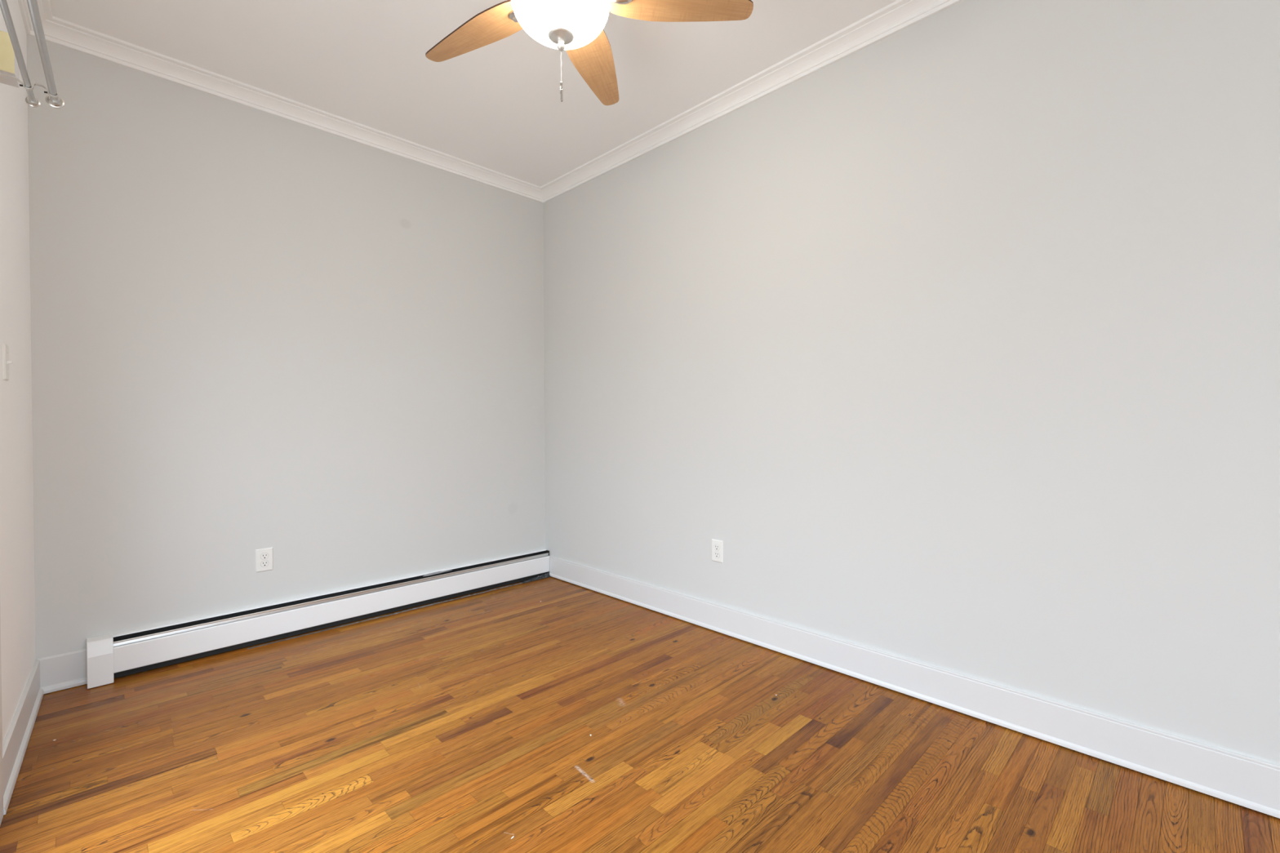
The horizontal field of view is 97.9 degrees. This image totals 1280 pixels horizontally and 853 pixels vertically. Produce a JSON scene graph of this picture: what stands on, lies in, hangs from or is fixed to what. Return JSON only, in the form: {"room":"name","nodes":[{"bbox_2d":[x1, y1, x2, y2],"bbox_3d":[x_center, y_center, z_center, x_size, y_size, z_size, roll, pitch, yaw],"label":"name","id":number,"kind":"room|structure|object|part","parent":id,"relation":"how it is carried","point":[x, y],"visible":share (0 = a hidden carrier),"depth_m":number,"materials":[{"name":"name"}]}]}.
{"room":"empty bedroom","nodes":[
{"label":"empty bedroom","id":0,"kind":"room"},
{"bbox_2d":[0,0,35,742],"bbox_3d":[-0.591,-0.294,0.112,0.120,2.950,5.870,-1,1,-42],"label":"wall","id":1,"kind":"structure","parent":0,"point":[17,581],"depth_m":1.97,"materials":[{"name":"white paint"}]},
{"bbox_2d":[0,613,3,825],"bbox_3d":[-1.327,0.030,0.935,0.139,2.190,1.651,-1,1,-42],"label":"trim","id":2,"kind":"structure","parent":1,"relation":"attached to","point":[1,720],"depth_m":1.58,"materials":[{"name":"white paint"}]},
{"bbox_2d":[2,342,12,380],"bbox_3d":[-2.050,-0.209,1.808,0.017,0.117,0.073,-1,1,-43],"label":"light switch","id":3,"kind":"object","parent":1,"relation":"attached to","point":[6,362],"visible":1,"depth_m":1.78,"materials":[{"name":"white plastic"}]},
{"bbox_3d":[-2.054,-0.209,1.804,0.006,0.117,0.073,-1,1,-42],"label":"plate","id":4,"kind":"part","parent":3,"relation":"part of","materials":[{"name":"white plastic"}]},
{"bbox_2d":[0,30,19,88],"bbox_3d":[-1.862,-1.076,1.624,0.061,0.113,0.092,-1,1,-42],"label":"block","id":5,"kind":"object","parent":1,"relation":"attached to","point":[9,65],"visible":0.69,"depth_m":1.60,"materials":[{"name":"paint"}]},
{"bbox_2d":[0,0,40,107],"bbox_3d":[-1.165,-0.961,0.957,0.031,0.031,1.907,-1,1,-42],"label":"curtain rod","id":6,"kind":"object","parent":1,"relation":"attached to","point":[30,100],"visible":1,"depth_m":1.43,"materials":[{"name":"metal"}]},
{"bbox_2d":[2,658,44,815],"bbox_3d":[-2.169,1.042,1.959,0.023,0.146,0.987,-1,1,-42],"label":"baseboard","id":7,"kind":"structure","parent":1,"relation":"attached to","point":[15,744],"depth_m":1.89,"materials":[{"name":"white paint"}]},
{"bbox_2d":[0,71,59,97],"bbox_3d":[-1.744,-0.970,1.565,0.155,0.070,0.024,-1,1,-45],"label":"curtain bracket","id":8,"kind":"object","parent":1,"relation":"attached to","point":[1,73],"visible":1,"depth_m":1.58,"materials":[{"name":"silver metal"}]},
{"bbox_2d":[26,0,64,108],"bbox_3d":[-1.097,-0.961,0.954,0.040,0.040,1.907,-1,1,-42],"label":"curtain rod","id":9,"kind":"object","parent":8,"relation":"attached to","point":[56,103],"visible":0.85,"depth_m":1.43,"materials":[{"name":"metal"}]},
{"bbox_2d":[17,0,53,34],"bbox_3d":[-0.566,-1.634,0.214,0.080,0.072,5.700,-1,1,-42],"label":"trim","id":10,"kind":"structure","parent":1,"relation":"attached to","point":[44,6],"depth_m":2.22,"materials":[{"name":"white paint"}]},
{"bbox_2d":[26,34,545,658],"bbox_3d":[-1.728,-0.321,3.166,3.004,2.950,0.120,-1,1,-45],"label":"wall","id":11,"kind":"structure","parent":0,"point":[252,329],"depth_m":2.84,"materials":[{"name":"paint"}]},
{"bbox_2d":[37,648,87,693],"bbox_3d":[-2.449,1.039,2.360,0.150,0.146,0.023,-1,1,-45],"label":"baseboard","id":12,"kind":"structure","parent":11,"relation":"attached to","point":[60,672],"depth_m":2.36,"materials":[{"name":"white paint"}]},
{"bbox_2d":[255,547,273,572],"bbox_3d":[-1.938,0.688,2.874,0.075,0.117,0.008,-1,1,-45],"label":"wall outlet","id":13,"kind":"object","parent":11,"relation":"attached to","point":[264,557],"visible":1,"depth_m":2.87,"materials":[{"name":"white plastic"}]},
{"bbox_2d":[260,560,268,567],"bbox_3d":[-1.936,0.708,2.873,0.034,0.031,0.002,-1,1,-45],"label":"receptacle","id":14,"kind":"object","parent":13,"relation":"attached to","point":[263,563],"depth_m":2.87,"materials":[{"name":"white plastic"}]},
{"bbox_2d":[260,552,268,559],"bbox_3d":[-1.936,0.669,2.872,0.034,0.031,0.002,-1,1,-45],"label":"receptacle","id":15,"kind":"object","parent":13,"relation":"attached to","point":[263,555],"depth_m":2.87,"materials":[{"name":"white plastic"}]},
{"bbox_2d":[27,16,543,203],"bbox_3d":[-1.586,-1.660,3.156,2.550,0.072,0.080,-1,1,-45],"label":"trim","id":16,"kind":"structure","parent":11,"relation":"attached to","point":[56,30],"depth_m":2.82,"materials":[{"name":"white paint"}]},
{"bbox_2d":[86,548,550,688],"bbox_3d":[-1.519,1.004,3.232,2.398,0.190,0.092,-1,1,-45],"label":"baseboard heater","id":17,"kind":"object","parent":11,"relation":"attached to","point":[110,656],"visible":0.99,"depth_m":2.90,"materials":[{"name":"metal"}]},
{"bbox_3d":[-1.536,1.002,3.263,2.378,0.178,0.022,-1,1,-45],"label":"plate","id":18,"kind":"part","parent":17,"relation":"part of","materials":[{"name":"metal"}]},
{"bbox_2d":[49,0,897,186],"bbox_3d":[0.309,-1.732,1.074,3.184,0.100,6.107,-1,1,-45],"label":"ceiling","id":19,"kind":"structure","parent":0,"point":[497,106],"depth_m":2.57,"materials":[{"name":"paint"}]},
{"bbox_2d":[425,0,753,105],"bbox_3d":[-0.295,-1.383,1.815,1.192,0.609,1.233,-1,1,-45],"label":"ceiling fan","id":20,"kind":"object","parent":19,"relation":"hanging from","point":[575,27],"visible":1,"depth_m":1.92,"materials":[{"name":"brown wood"}]},
{"bbox_3d":[-0.600,-1.435,2.040,0.495,0.006,0.164,-2,9,30],"label":"blade","id":21,"kind":"part","parent":20,"relation":"part of","materials":[{"name":"brown wood"}]},
{"bbox_3d":[-0.262,-1.352,1.844,0.322,0.123,0.322,-1,1,-45],"label":"lamp shade","id":22,"kind":"part","parent":20,"relation":"part of","materials":[{"name":"white glass"}]},
{"bbox_3d":[-0.261,-1.192,1.845,0.004,0.108,0.003,-1,1,-45],"label":"pull chain","id":23,"kind":"part","parent":20,"relation":"part of","materials":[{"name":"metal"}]},
{"bbox_3d":[-0.174,-1.438,2.232,0.164,0.006,0.495,-10,-3,11],"label":"blade","id":24,"kind":"part","parent":20,"relation":"part of","materials":[{"name":"brown wood"}]},
{"bbox_3d":[0.140,-1.436,1.886,0.495,0.006,0.164,2,-9,-6],"label":"blade","id":25,"kind":"part","parent":20,"relation":"part of","materials":[{"name":"brown wood"}]},
{"bbox_2d":[0,576,1279,852],"bbox_3d":[0.292,1.148,1.075,3.104,0.060,5.947,-1,1,-45],"label":"floor","id":26,"kind":"structure","parent":0,"point":[466,724],"depth_m":1.87,"materials":[{"name":"brown wood"}]},
{"bbox_2d":[543,0,1279,797],"bbox_3d":[1.389,-0.321,2.067,0.120,2.950,5.827,-1,1,-45],"label":"wall","id":27,"kind":"structure","parent":0,"point":[957,337],"depth_m":2.10,"materials":[{"name":"paint"}]},
{"bbox_2d":[711,538,723,563],"bbox_3d":[0.412,0.665,2.976,0.008,0.117,0.075,-1,1,-45],"label":"wall outlet","id":28,"kind":"object","parent":27,"relation":"attached to","point":[717,545],"visible":1,"depth_m":2.97,"materials":[{"name":"white plastic"}]},
{"bbox_2d":[714,551,719,557],"bbox_3d":[0.410,0.685,2.975,0.002,0.031,0.034,-1,1,-45],"label":"receptacle","id":29,"kind":"object","parent":28,"relation":"attached to","point":[716,553],"depth_m":2.97,"materials":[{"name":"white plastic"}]},
{"bbox_2d":[714,544,719,550],"bbox_3d":[0.410,0.646,2.974,0.002,0.031,0.034,-1,1,-45],"label":"receptacle","id":30,"kind":"object","parent":28,"relation":"attached to","point":[716,546],"depth_m":2.97,"materials":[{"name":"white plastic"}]},
{"bbox_2d":[540,0,963,203],"bbox_3d":[1.271,-1.659,2.025,0.080,0.072,5.707,-1,1,-45],"label":"trim","id":31,"kind":"structure","parent":27,"relation":"attached to","point":[900,15],"depth_m":2.70,"materials":[{"name":"white paint"}]},
{"bbox_2d":[549,555,1279,818],"bbox_3d":[1.328,1.028,2.049,0.018,0.144,5.635,-1,1,-45],"label":"baseboard","id":32,"kind":"structure","parent":27,"relation":"attached to","point":[1251,783],"depth_m":2.06,"materials":[{"name":"white paint"}]}
]}

